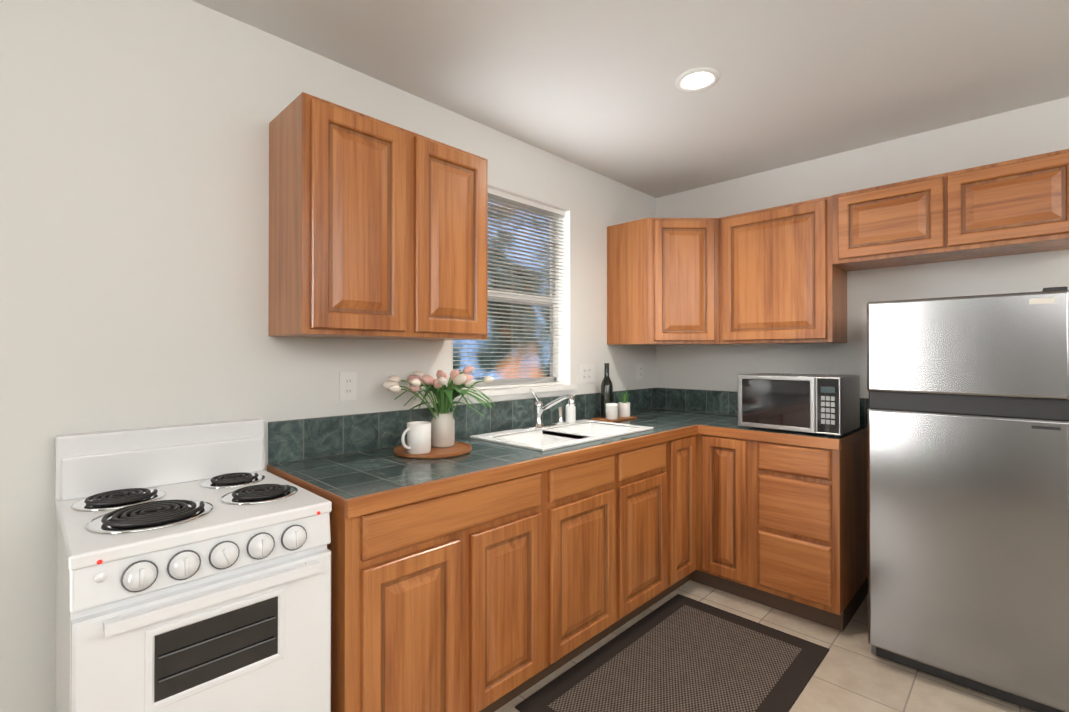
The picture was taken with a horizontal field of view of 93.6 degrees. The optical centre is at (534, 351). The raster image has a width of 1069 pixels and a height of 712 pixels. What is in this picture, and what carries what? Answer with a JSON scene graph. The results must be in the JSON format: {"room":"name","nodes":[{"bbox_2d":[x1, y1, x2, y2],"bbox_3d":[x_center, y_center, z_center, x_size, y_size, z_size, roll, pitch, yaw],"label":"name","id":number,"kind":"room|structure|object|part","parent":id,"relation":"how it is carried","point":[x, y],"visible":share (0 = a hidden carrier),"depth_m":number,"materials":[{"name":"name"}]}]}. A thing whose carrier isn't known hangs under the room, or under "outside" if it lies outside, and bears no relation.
{"room":"kitchen","nodes":[
{"label":"kitchen","id":0,"kind":"room"},
{"bbox_2d":[0,0,655,711],"bbox_3d":[-0.806,0.091,2.046,0.160,2.455,5.020,0,-1,44],"label":"wall","id":1,"kind":"structure","parent":0,"point":[134,212],"depth_m":1.56,"materials":[{"name":"white paint"}]},
{"bbox_2d":[339,371,356,400],"bbox_3d":[-0.740,0.137,1.992,0.008,0.114,0.070,0,-1,44],"label":"electrical outlet","id":2,"kind":"object","parent":1,"relation":"attached to","point":[347,385],"visible":1,"depth_m":1.99,"materials":[{"name":"white paint"}]},
{"bbox_2d":[268,92,487,340],"bbox_3d":[-0.566,-0.435,1.947,0.326,0.762,0.762,0,-1,44],"label":"upper cabinet","id":3,"kind":"object","parent":1,"relation":"attached to","point":[378,229],"visible":1,"depth_m":1.74,"materials":[{"name":"brown wood"}]},
{"bbox_2d":[452,185,576,404],"bbox_3d":[-0.126,-0.295,2.705,0.167,1.094,0.910,0,-1,44],"label":"window","id":4,"kind":"structure","parent":1,"relation":"in","point":[503,394],"depth_m":2.83,"materials":[{"name":"glass"}]},
{"bbox_3d":[-0.167,-0.311,2.746,0.004,0.990,0.790,0,-1,44],"label":"glass","id":5,"kind":"part","parent":4,"relation":"part of","materials":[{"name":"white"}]},
{"bbox_2d":[452,188,565,389],"bbox_3d":[-0.121,-0.324,2.701,0.034,1.032,0.848,0,-1,44],"label":"window blinds","id":6,"kind":"object","parent":4,"relation":"attached to","point":[519,201],"visible":0.79,"depth_m":2.75,"materials":[{"name":"white plastic"}]},
{"bbox_2d":[268,388,868,464],"bbox_3d":[0.444,0.329,2.266,1.320,0.152,2.636,0,-1,44],"label":"backsplash","id":7,"kind":"structure","parent":1,"relation":"attached to","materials":[{"name":"tile"}]},
{"bbox_2d":[578,364,594,383],"bbox_3d":[0.320,0.136,3.078,0.008,0.114,0.162,0,-1,44],"label":"electrical outlet","id":8,"kind":"object","parent":1,"relation":"attached to","point":[586,373],"visible":1,"depth_m":3.08,"materials":[{"name":"white paint"}]},
{"bbox_2d":[637,363,642,379],"bbox_3d":[0.743,0.139,3.511,0.008,0.114,0.070,0,-1,44],"label":"electrical outlet","id":9,"kind":"object","parent":1,"relation":"attached to","point":[639,371],"visible":1,"depth_m":3.50,"materials":[{"name":"white paint"}]},
{"bbox_2d":[618,402,629,416],"bbox_3d":[0.550,0.355,3.075,0.071,0.085,0.072,0,-1,44],"label":"pot","id":10,"kind":"object","parent":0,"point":[623,407],"depth_m":3.05,"materials":[{"name":"white ceramic"}]},
{"bbox_2d":[192,0,1068,197],"bbox_3d":[0.575,-1.195,0.706,4.020,0.100,5.020,0,-1,44],"label":"ceiling","id":11,"kind":"structure","parent":0,"point":[589,84],"depth_m":2.00,"materials":[{"name":"white paint"}]},
{"bbox_2d":[676,67,719,91],"bbox_3d":[0.680,-1.131,2.092,0.176,0.010,0.176,0,-1,44],"label":"recessed light","id":12,"kind":"object","parent":11,"relation":"in","point":[697,79],"visible":1,"depth_m":2.08,"materials":[{"name":"white paint"}]},
{"bbox_2d":[495,580,1035,711],"bbox_3d":[0.575,1.360,0.690,4.020,0.100,5.020,0,-1,44],"label":"floor","id":13,"kind":"structure","parent":0,"point":[853,673],"depth_m":2.04,"materials":[{"name":"tile"}]},
{"bbox_2d":[54,418,331,711],"bbox_3d":[-0.916,0.772,1.343,0.636,1.085,0.517,0,-1,44],"label":"stove","id":14,"kind":"object","parent":13,"relation":"on","point":[193,567],"visible":1,"depth_m":1.19,"materials":[{"name":"white metal"}]},
{"bbox_3d":[-0.710,0.806,1.142,0.062,0.557,0.507,0,-1,44],"label":"door","id":15,"kind":"part","parent":14,"relation":"part of","materials":[{"name":"white metal"}]},
{"bbox_2d":[270,464,562,711],"bbox_3d":[-0.431,0.881,1.858,0.632,0.872,0.836,0,-1,44],"label":"base cabinet","id":16,"kind":"object","parent":13,"relation":"on","point":[521,546],"depth_m":1.58,"materials":[{"name":"brown wood"}]},
{"bbox_2d":[267,408,730,511],"bbox_3d":[0.198,0.429,2.503,0.635,0.049,2.640,0,-1,44],"label":"countertop","id":17,"kind":"structure","parent":16,"relation":"on","point":[352,481],"depth_m":1.80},
{"bbox_2d":[393,442,471,458],"bbox_3d":[-0.410,0.395,2.028,0.310,0.015,0.310,0,-1,44],"label":"tray","id":18,"kind":"object","parent":17,"relation":"on","point":[458,449],"visible":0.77,"depth_m":1.95,"materials":[{"name":"brown wood"}]},
{"bbox_2d":[401,421,430,454],"bbox_3d":[-0.460,0.334,1.935,0.094,0.115,0.127,0,-1,44],"label":"mug","id":19,"kind":"object","parent":18,"relation":"on","point":[418,437],"visible":1,"depth_m":1.91,"materials":[{"name":"white ceramic"}]},
{"bbox_2d":[382,366,494,447],"bbox_3d":[-0.384,0.226,2.092,0.298,0.333,0.514,0,-1,44],"label":"flower vase","id":20,"kind":"object","parent":18,"relation":"on","point":[442,428],"visible":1,"depth_m":2.06,"materials":[{"name":"ceramic"},{"name":"leaf"},{"name":"petal"}]},
{"bbox_3d":[-0.382,0.323,2.093,0.096,0.138,0.096,0,-1,44],"label":"glass","id":21,"kind":"part","parent":20,"relation":"part of","materials":[{"name":"white"}]},
{"bbox_2d":[527,389,574,427],"bbox_3d":[0.124,0.293,2.580,0.270,0.203,0.296,0,-1,44],"label":"faucet","id":22,"kind":"object","parent":17,"relation":"on","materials":[{"name":"silver metal"}]},
{"bbox_2d":[471,416,654,487],"bbox_3d":[0.161,0.485,2.490,0.470,0.182,0.850,0,-1,44],"label":"sink","id":23,"kind":"object","parent":17,"relation":"in","point":[583,431],"depth_m":2.39,"materials":[{"name":"white ceramic"}]},
{"bbox_2d":[566,395,575,422],"bbox_3d":[0.202,0.318,2.807,0.058,0.156,0.056,0,-1,44],"label":"soap bottle","id":24,"kind":"object","parent":17,"relation":"on","point":[570,414],"visible":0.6,"depth_m":2.78,"materials":[{"name":"white"}]},
{"bbox_2d":[591,416,636,421],"bbox_3d":[0.483,0.404,3.035,0.150,0.011,0.270,0,-1,44],"label":"tray","id":25,"kind":"object","parent":17,"relation":"on","point":[616,420],"visible":0.52,"depth_m":2.98,"materials":[{"name":"brown wood"}]},
{"bbox_2d":[601,363,612,417],"bbox_3d":[0.437,0.234,3.033,0.074,0.327,0.074,0,-1,44],"label":"wine bottle","id":26,"kind":"object","parent":25,"relation":"on","point":[606,390],"visible":0.92,"depth_m":3.00,"materials":[{"name":"black glass"}]},
{"bbox_2d":[605,403,617,419],"bbox_3d":[0.456,0.351,2.958,0.073,0.093,0.074,0,-1,44],"label":"canister","id":27,"kind":"object","parent":25,"relation":"on","point":[611,411],"visible":0.98,"depth_m":2.93,"materials":[{"name":"white ceramic"}]},
{"bbox_2d":[618,390,629,416],"bbox_3d":[0.551,0.307,3.071,0.080,0.181,0.077,0,-1,44],"label":"potted plant","id":28,"kind":"object","parent":25,"relation":"on","point":[623,407],"visible":1,"depth_m":3.05,"materials":[{"name":"white ceramic"}]},
{"bbox_2d":[563,464,658,664],"bbox_3d":[0.147,0.971,2.501,0.560,0.700,0.890,0,-1,44],"label":"base cabinet","id":29,"kind":"object","parent":13,"relation":"on","point":[611,524],"depth_m":2.18,"materials":[{"name":"brown wood"}]},
{"bbox_2d":[515,594,828,711],"bbox_3d":[0.615,1.314,2.034,0.730,0.007,1.220,0,-1,44],"label":"rug","id":30,"kind":"object","parent":13,"relation":"on","point":[679,653],"visible":1,"depth_m":2.07,"materials":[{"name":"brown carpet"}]},
{"bbox_2d":[647,432,698,600],"bbox_3d":[0.571,0.888,2.884,0.632,0.872,0.260,0,-1,44],"label":"base cabinet","id":31,"kind":"object","parent":13,"relation":"on","point":[677,461],"depth_m":2.64,"materials":[{"name":"brown wood"}]},
{"bbox_2d":[699,432,746,598],"bbox_3d":[1.220,0.888,2.905,0.312,0.872,0.632,0,-1,44],"label":"base cabinet","id":32,"kind":"object","parent":13,"relation":"on","point":[722,457],"depth_m":2.68,"materials":[{"name":"brown wood"}]},
{"bbox_2d":[747,436,867,630],"bbox_3d":[1.472,0.887,2.659,0.393,0.872,0.632,0,-1,44],"label":"base cabinet","id":33,"kind":"object","parent":13,"relation":"on","point":[807,510],"depth_m":2.45,"materials":[{"name":"brown wood"}]},
{"bbox_2d":[699,416,866,447],"bbox_3d":[1.363,0.431,2.766,0.706,0.049,0.635,0,-1,44],"label":"countertop","id":34,"kind":"structure","parent":33,"relation":"on","point":[730,425],"depth_m":2.54,"materials":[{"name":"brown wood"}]},
{"bbox_2d":[738,373,859,435],"bbox_3d":[1.391,0.265,2.648,0.482,0.284,0.386,0,-1,44],"label":"microwave","id":35,"kind":"object","parent":34,"relation":"on","point":[828,404],"visible":1,"depth_m":2.50,"materials":[{"name":"silver metal"}]},
{"bbox_2d":[867,286,1068,711],"bbox_3d":[1.863,0.543,2.165,0.600,1.530,0.696,0,-1,44],"label":"fridge","id":36,"kind":"object","parent":13,"relation":"on","point":[968,484],"visible":1,"depth_m":1.89,"materials":[{"name":"grey metal"}]},
{"bbox_2d":[656,97,1068,397],"bbox_3d":[2.330,0.094,2.381,3.860,2.455,0.160,0,-1,44],"label":"wall","id":37,"kind":"structure","parent":0,"point":[1037,129],"depth_m":2.76,"materials":[{"name":"white paint"}]},
{"bbox_2d":[607,196,846,345],"bbox_3d":[1.114,-0.428,3.032,1.214,0.762,0.610,0,-1,44],"label":"upper cabinet","id":38,"kind":"object","parent":37,"relation":"attached to","point":[774,275],"visible":0.96,"depth_m":2.97,"materials":[{"name":"brown wood"}]},
{"bbox_2d":[832,149,1068,270],"bbox_3d":[1.973,-0.633,2.386,0.914,0.359,0.336,0,-1,44],"label":"upper cabinet","id":39,"kind":"object","parent":37,"relation":"attached to","point":[1015,206],"visible":1,"depth_m":2.25,"materials":[{"name":"brown wood"}]}
]}

